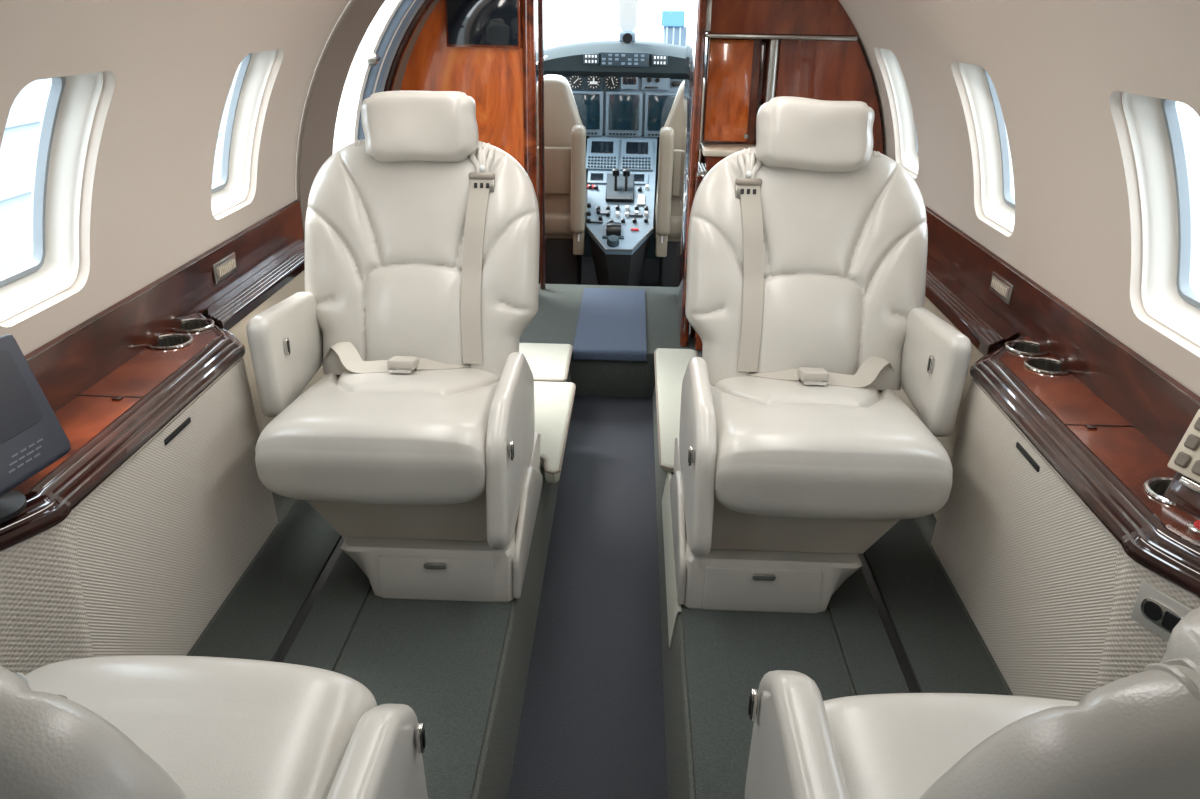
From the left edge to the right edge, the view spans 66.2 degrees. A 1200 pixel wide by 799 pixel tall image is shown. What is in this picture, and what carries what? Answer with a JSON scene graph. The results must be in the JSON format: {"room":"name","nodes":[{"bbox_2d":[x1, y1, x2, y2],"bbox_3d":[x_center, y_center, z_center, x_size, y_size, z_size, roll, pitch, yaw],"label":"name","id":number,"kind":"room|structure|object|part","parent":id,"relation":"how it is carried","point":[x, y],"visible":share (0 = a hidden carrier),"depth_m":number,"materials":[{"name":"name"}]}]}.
{"room":"aircraft cabin","nodes":[
{"label":"aircraft cabin","id":0,"kind":"room"},
{"bbox_2d":[0,0,349,355],"bbox_3d":[-0.746,-0.092,0.622,0.448,0.744,4.160,2,23,2],"label":"wall","id":1,"kind":"structure","parent":0,"point":[169,68],"depth_m":1.74,"materials":[{"name":"beige plastic"}]},
{"bbox_2d":[0,72,102,320],"bbox_3d":[-0.904,-0.333,1.462,0.183,0.377,0.263,2,23,2],"label":"window","id":2,"kind":"structure","parent":1,"relation":"in","point":[71,102],"depth_m":1.56,"materials":[{"name":"white plastic"}]},
{"bbox_2d":[211,50,275,214],"bbox_3d":[-0.875,-0.642,2.182,0.183,0.377,0.263,2,23,2],"label":"window","id":3,"kind":"structure","parent":1,"relation":"in","point":[252,74],"depth_m":2.28,"materials":[{"name":"white"}]},
{"bbox_2d":[296,0,384,239],"bbox_3d":[-0.693,-0.698,2.795,0.511,1.461,0.308,2,23,2],"label":"trim","id":4,"kind":"structure","parent":1,"relation":"attached to","point":[320,111],"depth_m":2.68,"materials":[{"name":"beige plastic"}]},
{"bbox_2d":[202,310,208,318],"bbox_3d":[-0.989,0.628,0.941,0.024,0.852,4.160,2,23,2],"label":"wall","id":5,"kind":"structure","parent":0,"point":[205,313],"depth_m":2.15,"materials":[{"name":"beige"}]},
{"bbox_2d":[24,200,303,411],"bbox_3d":[-0.925,-0.062,1.623,0.013,0.122,2.360,2,23,2],"label":"trim","id":6,"kind":"structure","parent":5,"relation":"attached to","point":[69,364],"depth_m":1.86,"materials":[{"name":"brown wood"}]},
{"bbox_2d":[212,252,237,283],"bbox_3d":[-0.893,-0.314,2.196,0.009,0.046,0.125,2,23,2],"label":"air vent","id":7,"kind":"object","parent":5,"relation":"attached to","point":[227,266],"visible":1,"depth_m":2.19,"materials":[{"name":"grey metal"}]},
{"bbox_2d":[217,257,235,278],"bbox_3d":[-0.891,-0.314,2.196,0.002,0.028,0.101,2,23,2],"label":"grille","id":8,"kind":"object","parent":7,"relation":"attached to","point":[226,266],"depth_m":2.19,"materials":[{"name":"metal"}]},
{"bbox_2d":[392,0,439,90],"bbox_3d":[-0.650,-1.091,3.717,0.487,1.434,0.360,2,23,2],"label":"trim","id":9,"kind":"structure","parent":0,"point":[401,71],"depth_m":3.58,"materials":[{"name":"brown"}]},
{"bbox_2d":[333,0,434,153],"bbox_3d":[-0.691,-0.961,3.392,0.571,1.537,0.344,2,23,2],"label":"door","id":10,"kind":"structure","parent":9,"relation":"in","point":[375,65],"depth_m":3.22,"materials":[{"name":"white"}]},
{"bbox_3d":[-0.635,-1.013,3.511,0.469,1.361,0.042,2,23,2],"label":"trim","id":11,"kind":"part","parent":10,"relation":"part of","materials":[{"name":"brown wood"}]},
{"bbox_2d":[400,0,523,167],"bbox_3d":[-0.570,-1.109,3.772,0.567,1.380,0.040,2,23,2],"label":"wall","id":12,"kind":"structure","parent":0,"point":[492,77],"depth_m":3.67,"materials":[{"name":"orange wood"}]},
{"bbox_2d":[444,0,520,47],"bbox_3d":[-0.455,-1.495,3.566,0.293,0.245,0.023,2,23,2],"label":"wall screen","id":13,"kind":"object","parent":12,"relation":"attached to","point":[469,23],"visible":1,"depth_m":3.57,"materials":[{"name":"black glass"}]},
{"bbox_2d":[521,0,538,294],"bbox_3d":[-0.285,-1.102,3.742,0.056,1.400,0.055,2,23,2],"label":"trim","id":14,"kind":"structure","parent":12,"relation":"attached to","point":[528,7],"depth_m":3.66,"materials":[{"name":"brown wood"}]},
{"bbox_2d":[537,0,545,288],"bbox_3d":[-0.244,-1.141,3.833,0.024,1.400,0.024,2,23,2],"label":"trim","id":15,"kind":"structure","parent":12,"relation":"attached to","point":[539,2],"depth_m":3.85,"materials":[{"name":"brown wood"}]},
{"bbox_2d":[508,395,667,798],"bbox_3d":[-0.039,0.928,1.309,0.600,0.040,4.670,2,23,2],"label":"floor","id":16,"kind":"structure","parent":0,"point":[592,725],"depth_m":2.16,"materials":[{"name":"carpet"}]},
{"bbox_2d":[186,284,1013,798],"bbox_3d":[-0.021,0.672,1.678,1.870,0.220,5.550,2,23,2],"label":"floor","id":17,"kind":"structure","parent":0,"point":[493,778],"depth_m":2.15,"materials":[{"name":"grey carpet"}]},
{"bbox_2d":[0,312,277,674],"bbox_3d":[-0.852,0.291,1.586,0.184,0.524,1.520,2,23,2],"label":"base cabinet","id":18,"kind":"object","parent":17,"relation":"on","point":[131,542],"visible":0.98,"depth_m":1.60,"materials":[{"name":"beige fabric"}]},
{"bbox_2d":[0,334,70,522],"bbox_3d":[-0.839,0.053,1.230,0.128,0.202,0.331,3,23,5],"label":"monitor","id":19,"kind":"object","parent":18,"relation":"on","point":[32,437],"visible":1,"depth_m":1.29,"materials":[{"name":"black plastic"}]},
{"bbox_2d":[8,439,42,472],"bbox_3d":[-0.792,0.095,1.211,0.011,0.021,0.191,3,23,5],"label":"print","id":20,"kind":"object","parent":19,"relation":"attached to","point":[24,455],"depth_m":1.26,"materials":[{"name":"grey paint"}]},
{"bbox_3d":[-0.846,-0.003,1.615,0.015,0.003,0.015,2,23,2],"label":"lid pull","id":21,"kind":"part","parent":18,"relation":"part of","materials":[{"name":"brown wood"}]},
{"bbox_3d":[-0.850,0.091,1.454,0.184,0.046,1.435,2,23,2],"label":"ledge molding","id":22,"kind":"part","parent":18,"relation":"part of","materials":[{"name":"brown wood"}]},
{"bbox_3d":[-0.782,0.236,1.782,0.030,0.466,0.769,2,23,2],"label":"door","id":23,"kind":"part","parent":18,"relation":"part of","materials":[{"name":"fabric"}]},
{"bbox_2d":[0,655,427,798],"bbox_3d":[-0.515,0.435,0.838,0.590,0.862,0.687,2,23,2],"label":"passenger seat","id":24,"kind":"object","parent":17,"relation":"on","point":[111,727],"visible":1,"depth_m":1.01,"materials":[{"name":"beige leather"}]},
{"bbox_3d":[-0.512,0.376,0.609,0.560,0.572,0.164,2,23,2],"label":"backrest","id":25,"kind":"part","parent":24,"relation":"part of","materials":[{"name":"beige leather"}]},
{"bbox_3d":[-0.260,0.571,0.937,0.062,0.326,0.571,2,23,2],"label":"armrest","id":26,"kind":"part","parent":24,"relation":"part of","materials":[{"name":"beige leather"}]},
{"bbox_2d":[190,499,340,660],"bbox_3d":[-0.705,0.458,1.859,0.161,0.008,1.800,2,23,2],"label":"carpet strip","id":27,"kind":"object","parent":17,"relation":"on","point":[253,624],"visible":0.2,"depth_m":1.96,"materials":[{"name":"grey carpet"}]},
{"bbox_2d":[208,240,326,433],"bbox_3d":[-0.854,-0.095,2.463,0.081,0.501,0.775,2,23,2],"label":"ledge","id":28,"kind":"object","parent":17,"relation":"on","point":[284,277],"visible":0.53,"depth_m":2.25,"materials":[{"name":"brown wood"}]},
{"bbox_3d":[-0.838,-0.311,2.369,0.056,0.029,0.775,2,23,2],"label":"ribbed molding","id":29,"kind":"part","parent":28,"relation":"part of","materials":[{"name":"brown wood"}]},
{"bbox_2d":[273,537,345,662],"bbox_3d":[-0.614,0.463,1.857,0.020,0.003,1.800,2,23,2],"label":"trim","id":30,"kind":"structure","parent":17,"relation":"on","point":[282,652],"depth_m":1.93,"materials":[{"name":"black plastic"}]},
{"bbox_2d":[282,551,370,670],"bbox_3d":[-0.545,0.397,2.006,0.102,0.008,1.470,2,23,2],"label":"carpet strip","id":31,"kind":"object","parent":17,"relation":"on","point":[323,635],"visible":0.3,"depth_m":1.88,"materials":[{"name":"grey carpet"}]},
{"bbox_2d":[246,91,542,601],"bbox_3d":[-0.439,-0.142,2.031,0.575,0.984,0.746,2,23,2],"label":"passenger seat","id":32,"kind":"object","parent":17,"relation":"on","point":[418,443],"visible":1,"depth_m":2.07,"materials":[{"name":"beige leather"}]},
{"bbox_3d":[-0.697,-0.125,2.080,0.056,0.232,0.368,2,23,2],"label":"armrest","id":33,"kind":"part","parent":32,"relation":"part of","materials":[{"name":"beige leather"}]},
{"bbox_2d":[255,368,499,504],"bbox_3d":[-0.433,0.030,2.027,0.448,0.198,0.603,2,23,2],"label":"seat cushion","id":34,"kind":"object","parent":32,"relation":"on","point":[402,436],"depth_m":1.76,"materials":[{"name":"beige leather"}]},
{"bbox_3d":[-0.451,-0.065,2.072,0.052,0.012,0.008,2,23,2],"label":"buckle plate","id":35,"kind":"part","parent":32,"relation":"part of","materials":[{"name":"silver metal"}]},
{"bbox_3d":[-0.426,-0.328,2.199,0.560,0.562,0.288,2,23,2],"label":"backrest","id":36,"kind":"part","parent":32,"relation":"part of","materials":[{"name":"beige leather"}]},
{"bbox_3d":[-0.341,0.343,1.902,0.048,0.014,0.009,2,23,2],"label":"handle","id":37,"kind":"part","parent":32,"relation":"part of","materials":[{"name":"silver metal"}]},
{"bbox_3d":[-0.341,0.375,1.925,0.240,0.104,0.010,2,23,2],"label":"drawer","id":38,"kind":"part","parent":32,"relation":"part of","materials":[{"name":"beige leather"}]},
{"bbox_3d":[-0.192,0.079,2.029,0.052,0.326,0.571,2,23,2],"label":"armrest","id":39,"kind":"part","parent":32,"relation":"part of","materials":[{"name":"beige leather"}]},
{"bbox_2d":[336,598,511,798],"bbox_3d":[-0.349,0.559,1.635,0.304,0.010,0.675,2,23,2],"label":"mat","id":40,"kind":"object","parent":17,"relation":"on","point":[440,659],"visible":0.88,"depth_m":1.74,"materials":[{"name":"grey carpet"}]},
{"bbox_2d":[519,343,572,381],"bbox_3d":[-0.211,-0.124,3.195,0.215,0.034,0.355,2,23,2],"label":"plinth","id":41,"kind":"object","parent":17,"relation":"on","point":[547,362],"visible":0.5,"depth_m":3.19,"materials":[{"name":"leather"}]},
{"bbox_2d":[534,381,575,483],"bbox_3d":[-0.183,0.081,2.708,0.190,0.044,0.630,2,23,2],"label":"plinth","id":42,"kind":"object","parent":17,"relation":"on","point":[553,401],"visible":0.56,"depth_m":2.70,"materials":[{"name":"leather"}]},
{"bbox_2d":[573,288,646,360],"bbox_3d":[0.050,-0.319,3.732,0.270,0.038,0.801,2,23,2],"label":"carpet runner","id":43,"kind":"object","parent":17,"relation":"on","point":[611,325],"visible":0.98,"depth_m":3.61,"materials":[{"name":"carpet"}]},
{"bbox_2d":[654,348,697,647],"bbox_3d":[0.245,0.171,2.657,0.157,0.115,1.562,2,23,2],"label":"plinth","id":44,"kind":"object","parent":17,"relation":"on","point":[670,365],"visible":0.56,"depth_m":2.72,"materials":[{"name":"plastic"}]},
{"bbox_2d":[681,609,851,798],"bbox_3d":[0.310,0.579,1.616,0.304,0.010,0.675,2,23,2],"label":"mat","id":45,"kind":"object","parent":17,"relation":"on","point":[728,653],"visible":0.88,"depth_m":1.75,"materials":[{"name":"grey carpet"}]},
{"bbox_2d":[690,0,882,350],"bbox_3d":[0.668,-0.828,3.168,0.676,1.380,0.280,2,23,2],"label":"cabinet","id":46,"kind":"object","parent":17,"relation":"on","point":[758,52],"visible":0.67,"depth_m":3.09,"materials":[{"name":"red wood"}]},
{"bbox_3d":[0.335,-0.794,3.163,0.010,0.011,0.220,2,23,2],"label":"chrome rail","id":47,"kind":"part","parent":46,"relation":"part of","materials":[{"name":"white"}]},
{"bbox_3d":[0.347,-0.797,3.172,0.010,0.011,0.200,2,23,2],"label":"chrome rail","id":48,"kind":"part","parent":46,"relation":"part of","materials":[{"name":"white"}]},
{"bbox_3d":[0.360,-0.801,3.181,0.010,0.011,0.180,2,23,2],"label":"chrome rail","id":49,"kind":"part","parent":46,"relation":"part of","materials":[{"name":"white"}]},
{"bbox_2d":[700,143,755,156],"bbox_3d":[0.607,-0.855,3.163,0.515,0.020,0.188,2,23,2],"label":"countertop","id":50,"kind":"structure","parent":46,"relation":"on","point":[708,149],"depth_m":3.13,"materials":[{"name":"beige"}]},
{"bbox_3d":[0.441,-1.062,3.166,0.150,0.333,0.035,2,23,2],"label":"door","id":51,"kind":"part","parent":46,"relation":"part of","materials":[{"name":"orange wood"}]},
{"bbox_3d":[0.554,-1.056,3.173,0.022,0.350,0.020,2,23,2],"label":"gap panel","id":52,"kind":"part","parent":46,"relation":"part of","materials":[{"name":"brown wood"}]},
{"bbox_3d":[0.790,-1.017,3.143,0.383,0.390,0.088,2,23,2],"label":"curved door","id":53,"kind":"part","parent":46,"relation":"part of","materials":[{"name":"red wood"}]},
{"bbox_2d":[670,96,971,612],"bbox_3d":[0.469,-0.117,2.005,0.575,0.986,0.746,2,23,2],"label":"passenger seat","id":54,"kind":"object","parent":17,"relation":"on","point":[796,451],"visible":1,"depth_m":2.04,"materials":[{"name":"beige leather"}]},
{"bbox_3d":[0.210,0.091,2.017,0.052,0.326,0.571,2,23,2],"label":"armrest","id":55,"kind":"part","parent":54,"relation":"part of","materials":[{"name":"beige leather"}]},
{"bbox_3d":[0.336,0.395,1.906,0.240,0.104,0.010,2,23,2],"label":"drawer","id":56,"kind":"part","parent":54,"relation":"part of","materials":[{"name":"beige leather"}]},
{"bbox_3d":[0.336,0.363,1.883,0.048,0.014,0.009,2,23,2],"label":"handle","id":57,"kind":"part","parent":54,"relation":"part of","materials":[{"name":"silver metal"}]},
{"bbox_3d":[0.486,-0.302,2.174,0.560,0.562,0.288,2,23,2],"label":"backrest","id":58,"kind":"part","parent":54,"relation":"part of","materials":[{"name":"beige leather"}]},
{"bbox_3d":[0.479,-0.038,2.047,0.052,0.012,0.008,2,23,2],"label":"buckle plate","id":59,"kind":"part","parent":54,"relation":"part of","materials":[{"name":"silver metal"}]},
{"bbox_2d":[710,376,952,519],"bbox_3d":[0.453,0.056,2.002,0.448,0.198,0.603,2,23,2],"label":"seat cushion","id":60,"kind":"object","parent":54,"relation":"on","point":[827,447],"depth_m":1.74,"materials":[{"name":"beige leather"}]},
{"bbox_3d":[0.729,-0.083,2.041,0.056,0.232,0.368,2,23,2],"label":"armrest","id":61,"kind":"part","parent":54,"relation":"part of","materials":[{"name":"beige leather"}]},
{"bbox_2d":[828,568,909,695],"bbox_3d":[0.536,0.429,1.976,0.102,0.008,1.470,2,23,2],"label":"carpet strip","id":62,"kind":"object","parent":17,"relation":"on","point":[873,666],"visible":0.26,"depth_m":1.84,"materials":[{"name":"grey carpet"}]},
{"bbox_2d":[858,554,920,692],"bbox_3d":[0.591,0.498,1.824,0.020,0.003,1.800,2,23,2],"label":"trim","id":63,"kind":"structure","parent":17,"relation":"on","point":[909,677],"depth_m":1.88,"materials":[{"name":"black plastic"}]},
{"bbox_2d":[864,518,1008,694],"bbox_3d":[0.683,0.498,1.820,0.161,0.008,1.800,2,23,2],"label":"carpet strip","id":64,"kind":"object","parent":17,"relation":"on","point":[942,648],"visible":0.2,"depth_m":1.91,"materials":[{"name":"grey carpet"}]},
{"bbox_2d":[892,254,1017,518],"bbox_3d":[0.893,-0.128,2.611,0.105,0.501,1.238,2,23,2],"label":"ledge","id":65,"kind":"object","parent":17,"relation":"on","point":[946,297],"visible":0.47,"depth_m":2.18,"materials":[{"name":"brown wood"}]},
{"bbox_3d":[0.868,-0.117,2.622,0.046,0.471,1.228,2,23,2],"label":"panel","id":66,"kind":"part","parent":65,"relation":"part of","materials":[{"name":"beige leather"}]},
{"bbox_3d":[0.873,-0.346,2.518,0.056,0.029,1.238,2,23,2],"label":"ribbed molding","id":67,"kind":"part","parent":65,"relation":"part of","materials":[{"name":"brown wood"}]},
{"bbox_2d":[745,607,1199,798],"bbox_3d":[0.445,0.455,0.792,0.578,0.892,0.678,2,23,2],"label":"passenger seat","id":68,"kind":"object","parent":17,"relation":"on","point":[1135,736],"visible":1,"depth_m":0.58,"materials":[{"name":"beige leather"}]},
{"bbox_3d":[0.201,0.513,0.877,0.064,0.326,0.571,2,23,2],"label":"armrest","id":69,"kind":"part","parent":68,"relation":"part of","materials":[{"name":"beige leather"}]},
{"bbox_2d":[823,693,1078,798],"bbox_3d":[0.436,0.542,0.870,0.448,0.198,0.603,2,23,2],"label":"seat cushion","id":70,"kind":"object","parent":68,"relation":"on","point":[892,745],"depth_m":1.03,"materials":[{"name":"beige leather"}]},
{"bbox_3d":[0.432,0.382,0.557,0.560,0.572,0.164,2,23,2],"label":"backrest","id":71,"kind":"part","parent":68,"relation":"part of","materials":[{"name":"beige leather"}]},
{"bbox_2d":[931,334,1199,701],"bbox_3d":[0.826,0.280,1.514,0.184,0.654,1.520,2,23,2],"label":"base cabinet","id":72,"kind":"object","parent":17,"relation":"on","point":[1069,540],"visible":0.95,"depth_m":1.54,"materials":[{"name":"beige fabric"}]},
{"bbox_3d":[0.768,0.281,1.739,0.030,0.466,0.769,2,23,2],"label":"door","id":73,"kind":"part","parent":72,"relation":"part of","materials":[{"name":"fabric"}]},
{"bbox_3d":[0.827,0.140,1.407,0.184,0.046,1.435,2,23,2],"label":"ledge molding","id":74,"kind":"part","parent":72,"relation":"part of","materials":[{"name":"brown wood"}]},
{"bbox_3d":[0.837,0.046,1.568,0.015,0.003,0.015,2,23,2],"label":"lid pull","id":75,"kind":"part","parent":72,"relation":"part of","materials":[{"name":"brown wood"}]},
{"bbox_2d":[1143,601,1161,620],"bbox_3d":[0.750,0.287,1.248,0.003,0.025,0.026,-9,25,-22],"label":"socket","id":76,"kind":"object","parent":72,"relation":"attached to","point":[1152,610],"depth_m":1.25,"materials":[{"name":"black plastic"}]},
{"bbox_2d":[1131,580,1193,640],"bbox_3d":[0.761,0.292,1.238,0.043,0.062,0.081,2,23,2],"label":"outlet plate","id":77,"kind":"object","parent":72,"relation":"attached to","point":[1157,606],"depth_m":1.24,"materials":[{"name":"grey plastic"}]},
{"bbox_2d":[1161,611,1180,631],"bbox_3d":[0.761,0.297,1.224,0.003,0.025,0.026,-9,25,-22],"label":"socket","id":78,"kind":"object","parent":72,"relation":"attached to","point":[1169,619],"depth_m":1.23,"materials":[{"name":"black plastic"}]},
{"bbox_2d":[580,257,659,286],"bbox_3d":[0.108,-0.609,4.989,1.800,0.080,1.550,2,23,2],"label":"floor","id":79,"kind":"structure","parent":0,"point":[650,277],"depth_m":5.10,"materials":[{"name":"black"}]},
{"bbox_2d":[536,74,586,284],"bbox_3d":[-0.228,-1.037,4.530,0.346,1.057,0.520,2,23,2],"label":"seat","id":80,"kind":"object","parent":79,"relation":"on","point":[564,130],"visible":0.7,"depth_m":4.35,"materials":[{"name":"white leather"}]},
{"bbox_2d":[539,213,572,235],"bbox_3d":[-0.248,-0.924,4.645,0.300,0.120,0.400,2,23,2],"label":"seat cushion","id":81,"kind":"object","parent":80,"relation":"on","point":[556,224],"depth_m":4.46,"materials":[{"name":"beige leather"}]},
{"bbox_3d":[-0.101,-1.032,4.319,0.065,0.492,0.137,2,23,2],"label":"folded armrest","id":82,"kind":"part","parent":80,"relation":"part of","materials":[{"name":"beige leather"}]},
{"bbox_2d":[586,135,656,285],"bbox_3d":[0.100,-0.909,4.659,0.368,0.732,0.788,2,23,2],"label":"pedestal","id":83,"kind":"object","parent":79,"relation":"on","point":[621,170],"visible":1,"depth_m":4.53,"materials":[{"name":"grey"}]},
{"bbox_3d":[0.021,-0.911,4.479,0.053,0.020,0.027,2,23,2],"label":"selector panel","id":84,"kind":"part","parent":83,"relation":"part of","materials":[{"name":"black"}]},
{"bbox_3d":[0.062,-0.749,4.342,0.060,0.053,0.062,2,23,2],"label":"rotary knob","id":85,"kind":"part","parent":83,"relation":"part of","materials":[{"name":"blue"}]},
{"bbox_3d":[0.078,-1.088,4.563,0.036,0.110,0.052,2,23,2],"label":"throttle lever","id":86,"kind":"part","parent":83,"relation":"part of","materials":[{"name":"black"}]},
{"bbox_3d":[0.093,-0.990,4.534,0.127,0.030,0.034,2,23,2],"label":"quadrant plate","id":87,"kind":"part","parent":83,"relation":"part of","materials":[{"name":"black metal"}]},
{"bbox_3d":[0.091,-0.766,4.370,0.327,0.083,0.144,2,23,2],"label":"edge trim","id":88,"kind":"part","parent":83,"relation":"part of","materials":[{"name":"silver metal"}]},
{"bbox_3d":[0.130,-1.086,4.562,0.036,0.110,0.052,2,23,2],"label":"throttle lever","id":89,"kind":"part","parent":83,"relation":"part of","materials":[{"name":"black"}]},
{"bbox_3d":[0.174,-0.901,4.470,0.062,0.020,0.027,2,23,2],"label":"selector panel","id":90,"kind":"part","parent":83,"relation":"part of","materials":[{"name":"black"}]},
{"bbox_3d":[0.203,-0.983,4.535,0.034,0.044,0.069,2,23,2],"label":"selector panel","id":91,"kind":"part","parent":83,"relation":"part of","materials":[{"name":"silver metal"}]},
{"bbox_2d":[654,78,703,286],"bbox_3d":[0.443,-1.017,4.511,0.346,1.057,0.520,2,23,2],"label":"seat","id":92,"kind":"object","parent":79,"relation":"on","point":[667,196],"visible":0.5,"depth_m":4.31,"materials":[{"name":"white leather"}]},
{"bbox_3d":[0.304,-1.020,4.307,0.065,0.492,0.137,2,23,2],"label":"folded armrest","id":93,"kind":"part","parent":92,"relation":"part of","materials":[{"name":"beige leather"}]},
{"bbox_2d":[668,216,677,238],"bbox_3d":[0.462,-0.903,4.625,0.300,0.120,0.400,2,23,2],"label":"seat cushion","id":94,"kind":"object","parent":92,"relation":"on","point":[674,219],"depth_m":4.44,"materials":[{"name":"beige leather"}]},
{"bbox_2d":[581,134,659,258],"bbox_3d":[0.138,-1.377,5.257,1.600,1.120,0.150,2,23,2],"label":"wall","id":95,"kind":"structure","parent":0,"point":[651,249],"depth_m":5.37,"materials":[{"name":"black"}]},
{"bbox_2d":[536,40,705,136],"bbox_3d":[0.134,-1.635,4.843,1.240,0.463,0.406,2,23,2],"label":"panel","id":96,"kind":"object","parent":95,"relation":"attached to","point":[621,89],"visible":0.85,"depth_m":4.75,"materials":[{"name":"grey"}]},
{"bbox_2d":[602,54,643,64],"bbox_3d":[0.116,-1.704,4.612,0.212,0.050,0.004,2,23,2],"label":"control panel","id":97,"kind":"object","parent":96,"relation":"attached to","point":[607,59],"depth_m":4.61,"materials":[{"name":"grey plastic"}]},
{"bbox_3d":[0.125,-1.707,4.618,0.242,0.068,0.013,2,23,2],"label":"annunciator panel","id":98,"kind":"part","parent":96,"relation":"part of","materials":[{"name":"grey plastic"}]},
{"bbox_2d":[619,31,635,43],"bbox_3d":[0.141,-1.844,4.687,0.085,0.057,0.057,2,23,2],"label":"compass","id":99,"kind":"object","parent":96,"relation":"on","point":[627,37],"visible":1,"depth_m":4.67,"materials":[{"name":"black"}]},
{"bbox_2d":[645,78,659,88],"bbox_3d":[0.269,-1.629,4.738,0.077,0.053,0.014,2,23,2],"label":"light","id":100,"kind":"object","parent":96,"relation":"on","point":[650,83],"depth_m":4.74,"materials":[{"name":"black plastic"}]},
{"bbox_3d":[0.288,-1.636,4.747,0.145,0.072,0.014,2,23,2],"label":"gear panel","id":101,"kind":"part","parent":96,"relation":"part of","materials":[{"name":"blue"}]},
{"bbox_2d":[618,0,638,31],"bbox_3d":[0.144,-2.044,4.588,0.102,0.405,0.175,2,23,2],"label":"trim","id":102,"kind":"structure","parent":95,"relation":"attached to","point":[627,9],"depth_m":4.64,"materials":[{"name":"white"}]},
{"bbox_2d":[674,0,697,334],"bbox_3d":[0.338,-0.979,3.481,0.026,1.400,0.650,2,23,2],"label":"wall","id":103,"kind":"structure","parent":0,"point":[692,4],"depth_m":3.50,"materials":[{"name":"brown wood"}]},
{"bbox_2d":[680,0,707,345],"bbox_3d":[0.326,-0.848,3.175,0.032,1.400,0.032,2,23,2],"label":"trim","id":104,"kind":"structure","parent":103,"relation":"attached to","point":[702,4],"depth_m":3.13,"materials":[{"name":"brown wood"}]},
{"bbox_2d":[838,0,1199,396],"bbox_3d":[0.702,-0.206,0.945,0.448,0.744,4.950,2,23,2],"label":"wall","id":105,"kind":"structure","parent":0,"point":[1060,71],"depth_m":1.74,"materials":[{"name":"beige plastic"}]},
{"bbox_2d":[880,48,918,174],"bbox_3d":[0.964,-0.903,2.862,0.183,0.377,0.263,2,23,2],"label":"window","id":106,"kind":"structure","parent":105,"relation":"in","point":[907,129],"depth_m":2.98,"materials":[{"name":"white"}]},
{"bbox_2d":[959,62,1014,231],"bbox_3d":[0.935,-0.598,2.151,0.183,0.377,0.263,2,23,2],"label":"window","id":107,"kind":"structure","parent":105,"relation":"in","point":[997,198],"depth_m":2.25,"materials":[{"name":"white"}]},
{"bbox_2d":[1122,92,1199,345],"bbox_3d":[0.906,-0.280,1.411,0.183,0.377,0.263,2,23,2],"label":"window","id":108,"kind":"structure","parent":105,"relation":"in","point":[1155,127],"depth_m":1.51,"materials":[{"name":"white plastic"}]},
{"bbox_3d":[0.920,0.527,1.251,0.024,0.852,4.950,2,23,2],"label":"wall","id":109,"kind":"structure","parent":0,"visible":0},
{"bbox_2d":[989,271,1013,304],"bbox_3d":[0.933,-0.261,2.146,0.009,0.046,0.125,2,23,2],"label":"air vent","id":110,"kind":"object","parent":109,"relation":"attached to","point":[999,286],"visible":1,"depth_m":2.13,"materials":[{"name":"grey metal"}]},
{"bbox_2d":[991,276,1008,299],"bbox_3d":[0.932,-0.261,2.146,0.002,0.028,0.101,2,23,2],"label":"grille","id":111,"kind":"object","parent":110,"relation":"attached to","point":[999,286],"depth_m":2.14,"materials":[{"name":"metal"}]},
{"bbox_2d":[925,206,1199,457],"bbox_3d":[0.930,-0.114,1.819,0.013,0.122,2.900,2,23,2],"label":"trim","id":112,"kind":"structure","parent":109,"relation":"attached to","point":[1162,409],"depth_m":1.78,"materials":[{"name":"brown wood"}]},
{"label":"outside","id":113,"kind":"structure","parent":0,"visible":0},
{"bbox_2d":[536,38,1199,293],"bbox_3d":[0.648,-5.429,19.423,120.000,0.050,120.000,2,23,2],"label":"apron","id":114,"kind":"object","parent":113,"point":[1190,119],"depth_m":18.91,"materials":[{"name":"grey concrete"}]},
{"bbox_2d":[0,71,236,272],"bbox_3d":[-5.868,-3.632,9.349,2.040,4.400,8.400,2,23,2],"label":"window pane","id":115,"kind":"structure","parent":114,"relation":"on","point":[19,141],"depth_m":7.90,"materials":[{"name":"grey"}]},
{"bbox_2d":[661,10,686,46],"bbox_3d":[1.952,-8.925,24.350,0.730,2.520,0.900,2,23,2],"label":"building","id":116,"kind":"structure","parent":114,"relation":"on","point":[673,22],"depth_m":23.68,"materials":[{"name":"blue"}]}
]}

